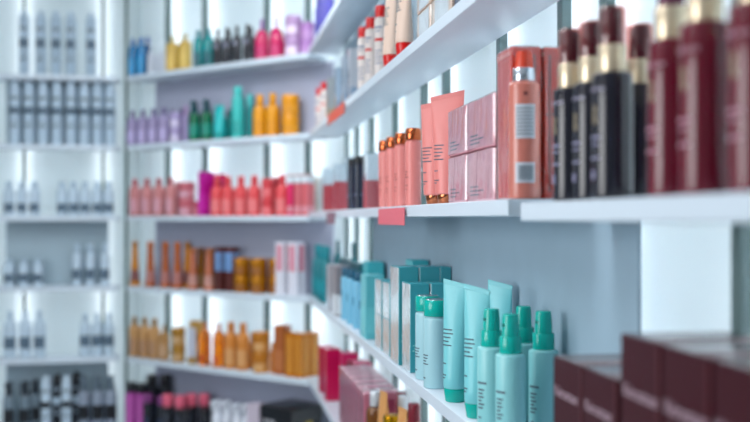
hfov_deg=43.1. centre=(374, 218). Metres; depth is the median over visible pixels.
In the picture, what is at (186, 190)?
jar
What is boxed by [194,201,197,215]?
carton
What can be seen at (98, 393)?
spray bottle
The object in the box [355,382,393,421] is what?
carton
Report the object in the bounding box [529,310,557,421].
spray bottle
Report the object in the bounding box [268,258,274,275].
jar
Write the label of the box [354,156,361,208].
shampoo bottle
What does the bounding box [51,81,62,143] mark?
can
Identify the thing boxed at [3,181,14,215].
shampoo bottle
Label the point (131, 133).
shampoo bottle
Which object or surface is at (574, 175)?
print
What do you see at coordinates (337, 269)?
carton
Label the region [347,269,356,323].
shampoo bottle
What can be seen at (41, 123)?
print
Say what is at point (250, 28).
shampoo bottle
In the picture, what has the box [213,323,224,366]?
shampoo bottle
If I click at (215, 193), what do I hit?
shampoo bottle
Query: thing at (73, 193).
shampoo bottle
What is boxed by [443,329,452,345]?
print
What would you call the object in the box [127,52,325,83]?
shelf board
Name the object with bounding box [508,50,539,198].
spray bottle
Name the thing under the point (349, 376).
carton
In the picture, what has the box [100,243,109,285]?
shampoo bottle
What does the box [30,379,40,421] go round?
spray bottle
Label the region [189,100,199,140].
spray bottle
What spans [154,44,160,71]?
pump bottle
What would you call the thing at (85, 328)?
shampoo bottle
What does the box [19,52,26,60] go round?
print
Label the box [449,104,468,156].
carton
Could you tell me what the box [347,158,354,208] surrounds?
shampoo bottle
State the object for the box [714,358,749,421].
carton
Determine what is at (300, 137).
shelf board
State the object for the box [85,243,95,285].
shampoo bottle
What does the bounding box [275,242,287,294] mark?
carton
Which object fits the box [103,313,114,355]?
shampoo bottle
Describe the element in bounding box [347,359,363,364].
carton
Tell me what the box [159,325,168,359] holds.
shampoo bottle
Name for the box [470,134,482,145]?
print
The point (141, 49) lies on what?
shampoo bottle
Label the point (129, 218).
shelf board
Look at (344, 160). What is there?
carton
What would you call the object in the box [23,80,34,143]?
can
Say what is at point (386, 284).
carton
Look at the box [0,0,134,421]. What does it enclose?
wall
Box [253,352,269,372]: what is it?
jar
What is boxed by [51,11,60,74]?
can
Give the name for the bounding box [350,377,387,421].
carton
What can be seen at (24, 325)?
shampoo bottle
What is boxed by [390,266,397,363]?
product box
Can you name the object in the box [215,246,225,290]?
carton
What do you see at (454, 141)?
print
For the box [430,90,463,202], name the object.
tube
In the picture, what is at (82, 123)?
print
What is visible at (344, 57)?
carton
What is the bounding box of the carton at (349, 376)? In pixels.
[346,373,382,421]
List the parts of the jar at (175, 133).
lid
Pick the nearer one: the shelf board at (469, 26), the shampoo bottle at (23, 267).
the shelf board at (469, 26)
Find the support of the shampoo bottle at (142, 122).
on the shelf board at (300, 137)
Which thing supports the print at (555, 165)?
attached to the spray bottle at (568, 70)
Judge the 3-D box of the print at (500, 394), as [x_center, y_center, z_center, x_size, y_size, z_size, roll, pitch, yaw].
[0.180,0.269,1.367,0.003,0.041,0.018,0,0,-39]
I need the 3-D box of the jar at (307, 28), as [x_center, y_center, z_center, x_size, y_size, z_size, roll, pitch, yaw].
[-0.285,-0.791,4.011,0.058,0.070,0.058,0,0,36]
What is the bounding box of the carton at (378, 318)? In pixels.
[375,313,382,350]
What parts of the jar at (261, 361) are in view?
lid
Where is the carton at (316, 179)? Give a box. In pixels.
[314,177,318,211]
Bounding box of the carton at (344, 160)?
[342,156,353,181]
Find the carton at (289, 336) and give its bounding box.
[285,332,300,376]
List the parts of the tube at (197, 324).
lid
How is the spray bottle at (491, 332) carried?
on the shelf board at (453, 412)
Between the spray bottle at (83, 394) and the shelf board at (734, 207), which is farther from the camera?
the spray bottle at (83, 394)
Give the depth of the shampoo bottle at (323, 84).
3.78 m
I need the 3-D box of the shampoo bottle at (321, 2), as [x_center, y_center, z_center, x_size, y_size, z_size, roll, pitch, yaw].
[-0.200,-0.800,3.723,0.040,0.200,0.040,0,0,-10]
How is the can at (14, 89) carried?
on the shelf board at (15, 147)
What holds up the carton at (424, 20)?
on the shelf board at (469, 26)
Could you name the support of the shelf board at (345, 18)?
attached to the wall at (599, 282)
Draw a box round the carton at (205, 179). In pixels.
[198,171,214,215]
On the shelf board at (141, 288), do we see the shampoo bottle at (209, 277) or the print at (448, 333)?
the shampoo bottle at (209, 277)
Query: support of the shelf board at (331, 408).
attached to the wall at (599, 282)
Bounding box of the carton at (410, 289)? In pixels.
[402,281,428,372]
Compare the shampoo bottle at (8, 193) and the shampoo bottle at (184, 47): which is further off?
the shampoo bottle at (8, 193)
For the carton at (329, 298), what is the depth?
3.28 m
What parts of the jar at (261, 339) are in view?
lid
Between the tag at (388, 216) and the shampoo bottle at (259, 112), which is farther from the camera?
the shampoo bottle at (259, 112)
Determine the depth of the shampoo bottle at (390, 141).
2.30 m
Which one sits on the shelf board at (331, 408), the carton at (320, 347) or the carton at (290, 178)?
the carton at (320, 347)
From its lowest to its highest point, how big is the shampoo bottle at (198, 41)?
0.178 m
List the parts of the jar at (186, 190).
lid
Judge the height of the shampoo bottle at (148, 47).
0.195 m
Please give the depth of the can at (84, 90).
4.58 m
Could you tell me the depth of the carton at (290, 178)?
4.00 m
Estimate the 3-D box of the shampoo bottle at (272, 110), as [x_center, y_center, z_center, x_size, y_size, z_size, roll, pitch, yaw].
[-0.440,-0.446,4.096,0.060,0.186,0.061,0,0,31]
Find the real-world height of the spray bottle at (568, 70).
0.210 m
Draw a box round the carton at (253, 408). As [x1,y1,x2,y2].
[247,401,264,421]
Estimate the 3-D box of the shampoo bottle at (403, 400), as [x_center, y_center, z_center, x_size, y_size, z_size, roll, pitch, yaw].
[0.073,0.560,2.469,0.051,0.200,0.050,0,0,-10]
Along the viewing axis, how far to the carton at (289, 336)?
3.99 m
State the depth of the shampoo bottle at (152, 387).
4.51 m
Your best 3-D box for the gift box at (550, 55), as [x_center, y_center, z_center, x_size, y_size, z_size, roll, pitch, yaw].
[0.258,-0.137,1.390,0.048,0.219,0.068,0,0,-10]
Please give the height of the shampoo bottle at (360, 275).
0.165 m
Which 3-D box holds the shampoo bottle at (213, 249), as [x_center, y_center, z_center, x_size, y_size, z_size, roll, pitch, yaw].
[-0.734,0.230,4.361,0.052,0.190,0.052,0,0,40]
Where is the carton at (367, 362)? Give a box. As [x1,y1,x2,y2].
[352,360,371,365]
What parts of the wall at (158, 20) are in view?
light panel, light panel, light panel, light panel, infill panel, infill panel, infill panel, light panel, light panel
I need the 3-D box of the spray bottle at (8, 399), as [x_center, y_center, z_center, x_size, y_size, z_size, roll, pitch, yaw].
[-1.745,0.889,4.522,0.055,0.221,0.072,0,0,-5]
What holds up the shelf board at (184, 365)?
attached to the wall at (158, 20)
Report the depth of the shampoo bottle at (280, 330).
4.05 m
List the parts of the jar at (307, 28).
lid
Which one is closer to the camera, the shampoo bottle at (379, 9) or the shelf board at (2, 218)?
the shampoo bottle at (379, 9)
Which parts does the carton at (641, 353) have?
panel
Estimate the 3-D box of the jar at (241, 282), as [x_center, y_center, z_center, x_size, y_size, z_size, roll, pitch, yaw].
[-0.587,0.287,4.196,0.072,0.076,0.072,0,0,36]
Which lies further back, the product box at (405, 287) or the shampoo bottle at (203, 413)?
the shampoo bottle at (203, 413)
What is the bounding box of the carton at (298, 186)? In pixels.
[295,183,301,215]
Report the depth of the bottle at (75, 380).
4.61 m
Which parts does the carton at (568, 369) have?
panel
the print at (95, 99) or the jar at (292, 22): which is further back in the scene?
the print at (95, 99)
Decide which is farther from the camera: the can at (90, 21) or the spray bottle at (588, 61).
the can at (90, 21)
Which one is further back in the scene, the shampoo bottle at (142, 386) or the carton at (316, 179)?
the shampoo bottle at (142, 386)
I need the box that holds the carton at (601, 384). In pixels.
[583,366,620,421]
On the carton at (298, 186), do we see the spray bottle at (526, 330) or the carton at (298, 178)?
the carton at (298, 178)
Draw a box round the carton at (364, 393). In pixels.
[359,387,398,421]
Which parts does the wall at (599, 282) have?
light panel, light panel, light panel, infill panel, light panel, light panel, light panel, light panel, infill panel, light panel, light panel, light panel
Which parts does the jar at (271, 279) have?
lid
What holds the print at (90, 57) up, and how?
attached to the can at (90, 21)
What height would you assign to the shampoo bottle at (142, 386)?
0.225 m
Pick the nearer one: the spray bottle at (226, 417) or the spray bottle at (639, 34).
the spray bottle at (639, 34)
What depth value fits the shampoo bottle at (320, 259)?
3.76 m
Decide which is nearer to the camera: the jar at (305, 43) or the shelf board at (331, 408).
the shelf board at (331, 408)
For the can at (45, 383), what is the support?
on the shelf board
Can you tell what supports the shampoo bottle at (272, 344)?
on the shelf board at (184, 365)
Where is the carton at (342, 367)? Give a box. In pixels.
[339,365,372,421]
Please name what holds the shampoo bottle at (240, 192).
on the shelf board at (129, 218)
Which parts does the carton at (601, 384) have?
panel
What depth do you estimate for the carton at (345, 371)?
2.95 m
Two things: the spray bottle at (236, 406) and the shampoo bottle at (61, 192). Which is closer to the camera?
the spray bottle at (236, 406)
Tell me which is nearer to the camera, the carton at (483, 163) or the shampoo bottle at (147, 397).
the carton at (483, 163)
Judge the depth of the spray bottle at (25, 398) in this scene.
4.52 m
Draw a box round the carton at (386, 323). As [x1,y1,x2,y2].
[383,317,389,356]
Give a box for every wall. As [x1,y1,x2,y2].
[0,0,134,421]
[135,0,343,421]
[344,0,749,421]
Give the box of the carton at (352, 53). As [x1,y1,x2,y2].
[347,47,357,98]
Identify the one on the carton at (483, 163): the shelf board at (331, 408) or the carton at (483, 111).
the carton at (483, 111)
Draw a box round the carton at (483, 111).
[468,91,497,151]
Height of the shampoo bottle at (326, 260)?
0.215 m
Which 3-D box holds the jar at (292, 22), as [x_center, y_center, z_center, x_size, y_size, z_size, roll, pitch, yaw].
[-0.346,-0.816,4.036,0.074,0.087,0.074,0,0,35]
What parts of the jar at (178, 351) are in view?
lid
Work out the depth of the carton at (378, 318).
2.32 m
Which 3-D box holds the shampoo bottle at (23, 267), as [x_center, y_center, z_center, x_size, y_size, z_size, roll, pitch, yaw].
[-1.684,0.260,4.551,0.050,0.130,0.051,0,0,-14]
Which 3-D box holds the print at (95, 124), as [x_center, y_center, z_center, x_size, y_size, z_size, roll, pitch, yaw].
[-1.345,-0.453,4.588,0.042,0.037,0.011,0,0,-5]
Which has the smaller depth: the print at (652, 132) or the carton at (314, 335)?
the print at (652, 132)
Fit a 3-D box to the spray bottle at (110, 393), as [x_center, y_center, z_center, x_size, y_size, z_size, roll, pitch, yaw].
[-1.280,0.880,4.603,0.058,0.239,0.075,0,0,-9]
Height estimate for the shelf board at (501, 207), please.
0.024 m
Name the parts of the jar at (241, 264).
lid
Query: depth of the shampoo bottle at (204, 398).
4.33 m
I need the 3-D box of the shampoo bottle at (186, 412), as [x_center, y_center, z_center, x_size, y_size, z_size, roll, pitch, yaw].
[-0.843,0.925,4.237,0.045,0.150,0.045,0,0,38]
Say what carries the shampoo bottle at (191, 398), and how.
on the shelf board
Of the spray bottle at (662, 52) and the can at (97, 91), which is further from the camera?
the can at (97, 91)
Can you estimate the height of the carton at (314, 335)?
0.185 m
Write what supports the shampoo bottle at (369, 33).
on the shelf board at (469, 26)
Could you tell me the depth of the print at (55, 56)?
4.56 m
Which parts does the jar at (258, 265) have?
lid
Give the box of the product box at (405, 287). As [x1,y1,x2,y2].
[402,282,409,371]
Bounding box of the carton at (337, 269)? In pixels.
[333,265,350,315]
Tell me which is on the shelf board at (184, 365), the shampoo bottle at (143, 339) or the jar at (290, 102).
the shampoo bottle at (143, 339)
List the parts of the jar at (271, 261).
lid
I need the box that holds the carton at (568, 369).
[554,353,620,421]
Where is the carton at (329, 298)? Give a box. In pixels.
[326,264,341,311]
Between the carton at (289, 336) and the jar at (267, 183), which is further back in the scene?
the jar at (267, 183)
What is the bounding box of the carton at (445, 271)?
[432,265,450,280]
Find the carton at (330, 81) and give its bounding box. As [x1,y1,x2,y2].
[326,77,333,116]
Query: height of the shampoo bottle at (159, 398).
0.185 m
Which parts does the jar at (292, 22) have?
lid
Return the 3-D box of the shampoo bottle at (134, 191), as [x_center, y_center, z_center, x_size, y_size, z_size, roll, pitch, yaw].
[-1.158,-0.101,4.584,0.057,0.178,0.058,0,0,30]
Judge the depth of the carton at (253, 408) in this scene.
4.06 m
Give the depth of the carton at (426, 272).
2.09 m
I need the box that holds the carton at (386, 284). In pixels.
[383,281,389,319]
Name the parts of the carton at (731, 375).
panel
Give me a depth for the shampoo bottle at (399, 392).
2.51 m
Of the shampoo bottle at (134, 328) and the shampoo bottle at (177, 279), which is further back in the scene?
the shampoo bottle at (134, 328)
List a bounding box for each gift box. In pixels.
[261,398,321,421]
[497,45,541,199]
[541,46,560,198]
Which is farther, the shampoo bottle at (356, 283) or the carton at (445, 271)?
the shampoo bottle at (356, 283)
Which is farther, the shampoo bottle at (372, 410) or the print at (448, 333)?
the shampoo bottle at (372, 410)
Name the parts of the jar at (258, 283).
lid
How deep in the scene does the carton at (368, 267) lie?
2.85 m
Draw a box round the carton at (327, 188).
[322,169,332,210]
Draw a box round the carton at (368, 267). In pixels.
[362,261,383,274]
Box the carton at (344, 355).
[340,351,357,365]
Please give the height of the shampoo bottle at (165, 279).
0.215 m
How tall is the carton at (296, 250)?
0.225 m
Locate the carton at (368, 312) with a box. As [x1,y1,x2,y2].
[361,273,383,339]
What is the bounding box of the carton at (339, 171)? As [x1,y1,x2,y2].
[333,164,347,209]
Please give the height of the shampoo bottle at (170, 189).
0.178 m
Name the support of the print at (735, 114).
on the spray bottle at (738, 35)
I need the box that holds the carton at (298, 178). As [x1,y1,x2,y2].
[294,174,301,182]
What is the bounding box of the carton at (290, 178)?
[287,175,294,183]
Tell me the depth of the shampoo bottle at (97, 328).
4.59 m
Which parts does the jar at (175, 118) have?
lid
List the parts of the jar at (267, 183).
lid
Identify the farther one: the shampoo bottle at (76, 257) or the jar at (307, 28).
the shampoo bottle at (76, 257)
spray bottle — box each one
[3,381,14,421]
[19,381,30,421]
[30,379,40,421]
[78,375,89,421]
[92,375,103,421]
[105,375,116,421]
[182,105,188,140]
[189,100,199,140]
[201,99,212,139]
[210,399,221,421]
[220,400,231,421]
[230,403,241,421]
[241,403,246,421]
[477,308,501,421]
[495,313,525,421]
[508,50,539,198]
[516,305,533,421]
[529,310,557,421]
[552,30,580,200]
[573,22,600,199]
[592,6,632,198]
[627,25,652,196]
[647,0,685,196]
[678,0,728,194]
[727,0,749,192]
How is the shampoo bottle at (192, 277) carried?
on the shelf board at (141, 288)
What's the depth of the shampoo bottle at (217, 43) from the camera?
4.27 m
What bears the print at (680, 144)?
on the spray bottle at (703, 40)
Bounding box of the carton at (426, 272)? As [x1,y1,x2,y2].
[412,265,439,281]
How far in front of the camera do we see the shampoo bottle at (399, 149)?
2.19 m
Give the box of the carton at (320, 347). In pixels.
[318,345,333,391]
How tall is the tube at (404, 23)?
0.210 m
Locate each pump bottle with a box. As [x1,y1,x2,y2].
[147,43,154,72]
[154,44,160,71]
[160,41,165,70]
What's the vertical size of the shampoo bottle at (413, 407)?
0.200 m
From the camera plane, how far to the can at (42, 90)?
4.54 m
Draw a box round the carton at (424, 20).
[417,3,431,37]
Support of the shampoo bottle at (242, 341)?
on the shelf board at (184, 365)
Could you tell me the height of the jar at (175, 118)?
0.070 m
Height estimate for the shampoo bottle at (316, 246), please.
0.215 m
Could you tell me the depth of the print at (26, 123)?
4.53 m
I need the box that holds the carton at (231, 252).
[226,247,238,291]
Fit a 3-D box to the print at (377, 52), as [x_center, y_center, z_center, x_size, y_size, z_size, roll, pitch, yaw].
[0.007,-0.411,2.415,0.019,0.035,0.004,0,0,28]
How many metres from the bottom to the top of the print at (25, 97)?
0.019 m
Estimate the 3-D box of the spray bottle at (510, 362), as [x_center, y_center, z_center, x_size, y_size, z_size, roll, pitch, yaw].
[0.197,0.230,1.380,0.044,0.183,0.044,0,0,-28]
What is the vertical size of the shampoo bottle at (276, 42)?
0.178 m
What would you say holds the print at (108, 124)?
attached to the can at (109, 91)
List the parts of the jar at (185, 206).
lid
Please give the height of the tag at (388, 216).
0.037 m
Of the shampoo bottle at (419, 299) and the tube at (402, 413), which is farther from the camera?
the tube at (402, 413)
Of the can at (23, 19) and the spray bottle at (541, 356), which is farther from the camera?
the can at (23, 19)
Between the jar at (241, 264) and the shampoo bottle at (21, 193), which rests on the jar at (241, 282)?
the jar at (241, 264)
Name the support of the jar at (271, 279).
on the shelf board at (141, 288)
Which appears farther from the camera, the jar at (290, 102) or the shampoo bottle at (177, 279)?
the shampoo bottle at (177, 279)
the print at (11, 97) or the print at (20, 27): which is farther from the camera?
the print at (20, 27)
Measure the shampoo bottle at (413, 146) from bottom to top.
0.171 m
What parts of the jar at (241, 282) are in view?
lid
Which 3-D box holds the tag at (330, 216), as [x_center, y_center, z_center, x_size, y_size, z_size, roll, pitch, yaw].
[-0.146,-0.001,3.160,0.004,0.039,0.212,0,0,-10]
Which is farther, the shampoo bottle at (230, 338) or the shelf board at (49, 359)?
the shelf board at (49, 359)
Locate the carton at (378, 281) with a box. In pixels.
[375,278,389,315]
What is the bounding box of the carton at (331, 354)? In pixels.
[324,347,340,400]
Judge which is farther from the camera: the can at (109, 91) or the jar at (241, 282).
the can at (109, 91)
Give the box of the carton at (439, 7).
[432,0,453,24]
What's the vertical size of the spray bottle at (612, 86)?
0.210 m
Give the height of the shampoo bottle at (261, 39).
0.178 m
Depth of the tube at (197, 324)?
4.41 m
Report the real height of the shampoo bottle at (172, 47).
0.172 m
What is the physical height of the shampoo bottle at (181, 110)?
0.165 m
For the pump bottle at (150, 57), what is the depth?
4.53 m
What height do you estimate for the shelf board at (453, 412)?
0.024 m
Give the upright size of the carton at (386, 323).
0.085 m
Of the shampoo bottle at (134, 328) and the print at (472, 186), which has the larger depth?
the shampoo bottle at (134, 328)
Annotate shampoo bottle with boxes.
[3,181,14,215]
[3,259,14,286]
[4,311,15,358]
[16,181,27,215]
[18,259,28,286]
[19,310,30,357]
[29,181,39,215]
[32,259,43,285]
[33,310,45,357]
[57,182,66,215]
[68,182,78,215]
[72,243,81,285]
[79,314,90,356]
[80,182,89,215]
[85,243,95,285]
[91,313,102,356]
[92,182,101,215]
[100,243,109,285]
[103,182,113,215]
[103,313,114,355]
[125,381,136,421]
[126,111,136,144]
[128,39,136,75]
[129,179,140,215]
[129,241,140,285]
[129,316,139,355]
[136,382,146,421]
[137,37,145,74]
[137,110,147,143]
[138,317,149,357]
[141,179,152,215]
[143,393,152,421]
[145,37,151,72]
[145,241,155,286]
[147,109,157,143]
[147,374,157,421]
[148,318,159,358]
[153,178,164,215]
[157,395,161,421]
[158,108,169,142]
[158,374,171,395]
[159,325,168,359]
[160,242,170,287]
[162,393,173,421]
[165,178,176,215]
[166,36,177,70]
[172,242,182,288]
[174,395,185,421]
[175,181,179,215]
[178,34,191,68]
[180,109,182,140]
[181,408,190,421]
[183,242,190,287]
[186,393,196,421]
[187,248,198,289]
[193,30,202,66]
[197,247,204,288]
[198,393,209,421]
[199,322,210,365]
[199,408,208,421]
[203,28,212,65]
[203,248,214,290]
[210,177,221,215]
[212,248,214,286]
[213,29,221,64]
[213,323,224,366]
[221,177,233,215]
[222,27,231,62]
[224,322,236,368]
[225,109,231,137]
[231,86,243,137]
[232,26,241,61]
[234,176,247,215]
[236,323,249,369]
[243,24,251,60]
[245,94,253,136]
[247,176,260,215]
[249,27,254,59]
[250,332,253,368]
[253,94,265,136]
[266,93,279,135]
[270,343,273,372]
[272,177,278,215]
[274,324,290,374]
[275,175,286,215]
[312,244,320,296]
[315,0,318,36]
[316,88,320,125]
[316,245,325,299]
[319,0,323,29]
[320,82,325,121]
[320,246,331,302]
[324,0,333,21]
[334,240,341,263]
[341,267,350,319]
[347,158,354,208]
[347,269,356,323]
[350,243,357,261]
[353,272,363,328]
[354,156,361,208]
[358,27,366,88]
[359,275,360,333]
[361,155,362,208]
[365,17,375,82]
[366,390,379,421]
[374,5,384,74]
[378,140,385,206]
[386,137,395,206]
[394,133,405,205]
[395,391,406,412]
[396,395,408,421]
[405,128,421,205]
[408,402,419,421]
[415,294,439,379]
[423,298,443,388]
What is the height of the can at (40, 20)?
0.315 m
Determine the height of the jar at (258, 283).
0.076 m
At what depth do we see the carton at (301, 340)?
3.97 m
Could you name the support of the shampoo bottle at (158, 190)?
on the shelf board at (129, 218)
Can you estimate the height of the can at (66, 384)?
0.245 m
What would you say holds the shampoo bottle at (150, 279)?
on the shelf board at (141, 288)
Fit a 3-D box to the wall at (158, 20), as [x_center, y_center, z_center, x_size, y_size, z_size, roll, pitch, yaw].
[-0.653,0.131,4.451,1.381,2.737,0.233,0,0,33]
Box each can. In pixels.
[9,80,20,143]
[19,10,28,73]
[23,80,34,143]
[36,10,45,73]
[37,81,48,143]
[41,375,50,421]
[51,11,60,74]
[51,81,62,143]
[52,374,61,421]
[61,375,71,421]
[65,81,76,144]
[66,11,75,74]
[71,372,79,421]
[79,82,89,144]
[86,12,95,75]
[92,82,102,144]
[104,82,115,144]
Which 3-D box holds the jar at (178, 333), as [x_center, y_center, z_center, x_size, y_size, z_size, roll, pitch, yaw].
[-0.916,0.546,4.430,0.064,0.080,0.064,0,0,36]
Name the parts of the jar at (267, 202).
lid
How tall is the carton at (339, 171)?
0.165 m
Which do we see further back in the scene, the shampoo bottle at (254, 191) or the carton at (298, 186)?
the shampoo bottle at (254, 191)
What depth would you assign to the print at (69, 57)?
4.57 m
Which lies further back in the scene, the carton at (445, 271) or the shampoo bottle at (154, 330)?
the shampoo bottle at (154, 330)
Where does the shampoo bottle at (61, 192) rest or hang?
on the shelf board at (2, 218)
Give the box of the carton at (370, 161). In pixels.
[363,152,378,207]
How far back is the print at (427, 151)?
1.89 m
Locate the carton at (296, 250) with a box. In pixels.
[288,242,305,295]
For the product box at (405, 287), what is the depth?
2.01 m
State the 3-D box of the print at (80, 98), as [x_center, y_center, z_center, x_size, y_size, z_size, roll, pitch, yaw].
[-1.405,-0.575,4.577,0.039,0.019,0.009,0,0,-5]
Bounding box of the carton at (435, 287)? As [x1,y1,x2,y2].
[423,281,443,297]
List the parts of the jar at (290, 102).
lid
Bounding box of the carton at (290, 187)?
[287,183,294,215]
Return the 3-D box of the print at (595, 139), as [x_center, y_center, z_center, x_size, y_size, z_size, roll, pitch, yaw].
[0.240,-0.085,1.034,0.003,0.010,0.018,0,0,-16]
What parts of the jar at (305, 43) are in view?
lid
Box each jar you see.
[169,112,181,127]
[169,127,181,141]
[171,327,184,344]
[171,344,184,361]
[178,182,194,198]
[178,199,194,215]
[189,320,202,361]
[234,257,249,274]
[234,275,249,292]
[250,258,266,275]
[250,276,266,293]
[253,331,269,352]
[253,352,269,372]
[262,178,273,196]
[262,197,273,215]
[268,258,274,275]
[268,276,274,293]
[282,94,298,114]
[282,115,298,134]
[285,15,301,35]
[285,35,300,54]
[301,22,313,39]
[301,39,312,52]
[383,413,397,421]
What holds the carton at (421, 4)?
on the carton at (424, 20)
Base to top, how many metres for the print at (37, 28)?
0.019 m
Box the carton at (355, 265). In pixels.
[338,258,361,271]
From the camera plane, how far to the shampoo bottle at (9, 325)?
4.52 m
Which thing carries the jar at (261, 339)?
on the jar at (261, 361)
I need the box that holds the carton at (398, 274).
[390,265,418,365]
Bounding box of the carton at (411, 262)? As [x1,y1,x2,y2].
[406,259,427,265]
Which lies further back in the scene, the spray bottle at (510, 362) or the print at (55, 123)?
the print at (55, 123)
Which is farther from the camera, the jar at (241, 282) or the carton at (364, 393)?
the jar at (241, 282)
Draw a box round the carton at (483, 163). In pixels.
[468,146,497,200]
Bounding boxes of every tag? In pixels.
[326,212,334,223]
[327,102,343,125]
[378,207,404,224]
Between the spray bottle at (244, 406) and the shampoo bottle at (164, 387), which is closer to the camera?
the spray bottle at (244, 406)
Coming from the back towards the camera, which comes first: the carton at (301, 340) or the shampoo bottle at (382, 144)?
the carton at (301, 340)
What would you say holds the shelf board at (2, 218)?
attached to the wall at (52, 242)
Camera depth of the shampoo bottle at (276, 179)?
4.13 m
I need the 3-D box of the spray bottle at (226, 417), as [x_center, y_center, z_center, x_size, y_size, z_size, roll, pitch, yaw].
[-0.659,0.903,4.202,0.044,0.194,0.057,0,0,37]
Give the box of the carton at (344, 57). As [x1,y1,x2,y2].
[341,55,346,102]
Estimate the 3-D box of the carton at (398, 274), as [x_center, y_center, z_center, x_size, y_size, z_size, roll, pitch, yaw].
[0.065,0.214,2.122,0.046,0.214,0.091,0,0,-10]
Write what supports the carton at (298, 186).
on the shelf board at (129, 218)
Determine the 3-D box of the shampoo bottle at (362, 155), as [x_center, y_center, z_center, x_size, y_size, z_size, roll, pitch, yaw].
[-0.029,-0.108,2.853,0.029,0.162,0.028,0,0,-6]
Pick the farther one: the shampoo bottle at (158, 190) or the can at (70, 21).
the can at (70, 21)
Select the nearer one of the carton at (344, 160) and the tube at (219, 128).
the carton at (344, 160)
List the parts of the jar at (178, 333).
lid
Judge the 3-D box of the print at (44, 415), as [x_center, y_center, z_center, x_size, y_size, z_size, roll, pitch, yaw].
[-1.576,0.941,4.540,0.038,0.029,0.010,0,0,-10]
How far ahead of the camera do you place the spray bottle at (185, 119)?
4.40 m
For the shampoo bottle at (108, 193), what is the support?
on the shelf board at (2, 218)
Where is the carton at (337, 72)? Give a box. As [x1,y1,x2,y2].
[334,67,340,108]
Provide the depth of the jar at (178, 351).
4.40 m
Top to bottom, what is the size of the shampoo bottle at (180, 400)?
0.200 m
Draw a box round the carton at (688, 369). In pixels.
[663,343,749,421]
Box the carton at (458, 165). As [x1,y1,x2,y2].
[448,153,467,202]
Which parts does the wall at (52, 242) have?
light panel, infill panel, infill panel, infill panel, light panel, light panel, light panel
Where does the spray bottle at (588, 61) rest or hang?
on the shelf board at (734, 207)
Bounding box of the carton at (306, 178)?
[301,174,314,182]
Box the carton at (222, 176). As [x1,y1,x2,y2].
[215,174,226,187]
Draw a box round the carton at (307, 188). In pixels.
[302,183,313,215]
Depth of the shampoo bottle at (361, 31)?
2.69 m
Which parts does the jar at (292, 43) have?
lid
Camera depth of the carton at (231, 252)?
4.21 m
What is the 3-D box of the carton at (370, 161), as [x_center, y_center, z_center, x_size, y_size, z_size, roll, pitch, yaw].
[-0.003,-0.107,2.705,0.055,0.160,0.050,0,0,-10]
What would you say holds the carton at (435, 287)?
on the shelf board at (453, 412)
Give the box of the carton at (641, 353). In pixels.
[621,331,749,421]
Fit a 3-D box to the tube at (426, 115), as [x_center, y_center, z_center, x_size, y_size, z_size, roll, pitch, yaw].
[0.120,-0.132,1.894,0.049,0.210,0.047,0,0,-19]
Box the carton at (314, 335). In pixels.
[305,331,318,376]
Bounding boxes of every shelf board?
[0,73,119,83]
[0,144,119,151]
[0,216,119,220]
[0,284,119,291]
[0,354,119,364]
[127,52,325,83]
[127,133,325,150]
[127,216,325,220]
[127,285,314,302]
[127,356,317,385]
[309,0,380,54]
[309,0,558,137]
[309,199,553,217]
[309,297,476,421]
[309,379,338,421]
[521,192,749,222]
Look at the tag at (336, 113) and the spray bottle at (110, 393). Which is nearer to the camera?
the tag at (336, 113)
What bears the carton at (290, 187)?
on the shelf board at (129, 218)
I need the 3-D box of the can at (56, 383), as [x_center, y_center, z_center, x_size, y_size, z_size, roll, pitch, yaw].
[-1.536,0.875,4.587,0.042,0.250,0.043,0,0,-10]
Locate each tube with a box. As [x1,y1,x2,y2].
[187,327,196,363]
[213,105,225,138]
[377,390,388,421]
[383,0,396,65]
[395,0,413,55]
[398,406,406,421]
[420,103,437,203]
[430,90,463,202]
[443,278,463,402]
[464,284,490,418]
[488,279,512,329]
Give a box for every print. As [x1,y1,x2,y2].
[9,119,18,126]
[10,96,17,99]
[19,26,26,29]
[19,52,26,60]
[23,120,31,127]
[24,96,31,99]
[36,27,43,30]
[38,96,46,99]
[38,120,46,127]
[41,412,49,418]
[52,53,59,61]
[52,120,60,127]
[66,54,73,61]
[66,97,74,100]
[66,120,74,127]
[79,97,87,100]
[79,120,87,127]
[87,54,94,61]
[92,121,100,128]
[93,97,100,101]
[105,98,113,101]
[105,121,113,128]
[358,67,363,79]
[365,59,370,72]
[375,50,380,63]
[423,147,431,161]
[434,144,443,159]
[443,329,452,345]
[450,141,458,150]
[450,189,458,197]
[464,338,474,356]
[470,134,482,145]
[470,186,482,195]
[478,381,485,408]
[496,390,504,418]
[516,107,533,134]
[530,385,538,412]
[552,163,558,183]
[573,161,579,181]
[592,136,599,145]
[592,156,599,179]
[647,127,657,137]
[678,117,690,129]
[678,143,689,146]
[728,107,742,121]
[728,135,741,139]
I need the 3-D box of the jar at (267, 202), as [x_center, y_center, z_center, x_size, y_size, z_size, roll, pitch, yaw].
[-0.463,-0.052,4.113,0.056,0.080,0.056,0,0,35]
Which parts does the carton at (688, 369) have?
panel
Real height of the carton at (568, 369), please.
0.158 m
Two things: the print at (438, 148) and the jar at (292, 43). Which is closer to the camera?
the print at (438, 148)
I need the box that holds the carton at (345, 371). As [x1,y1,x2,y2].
[343,368,378,421]
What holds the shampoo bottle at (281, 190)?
on the shelf board at (129, 218)
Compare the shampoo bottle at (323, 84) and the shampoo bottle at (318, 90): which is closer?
the shampoo bottle at (323, 84)
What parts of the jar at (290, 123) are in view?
lid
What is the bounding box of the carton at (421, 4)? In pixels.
[416,0,432,14]
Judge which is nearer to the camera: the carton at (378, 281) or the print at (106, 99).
the carton at (378, 281)
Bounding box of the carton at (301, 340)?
[294,332,309,378]

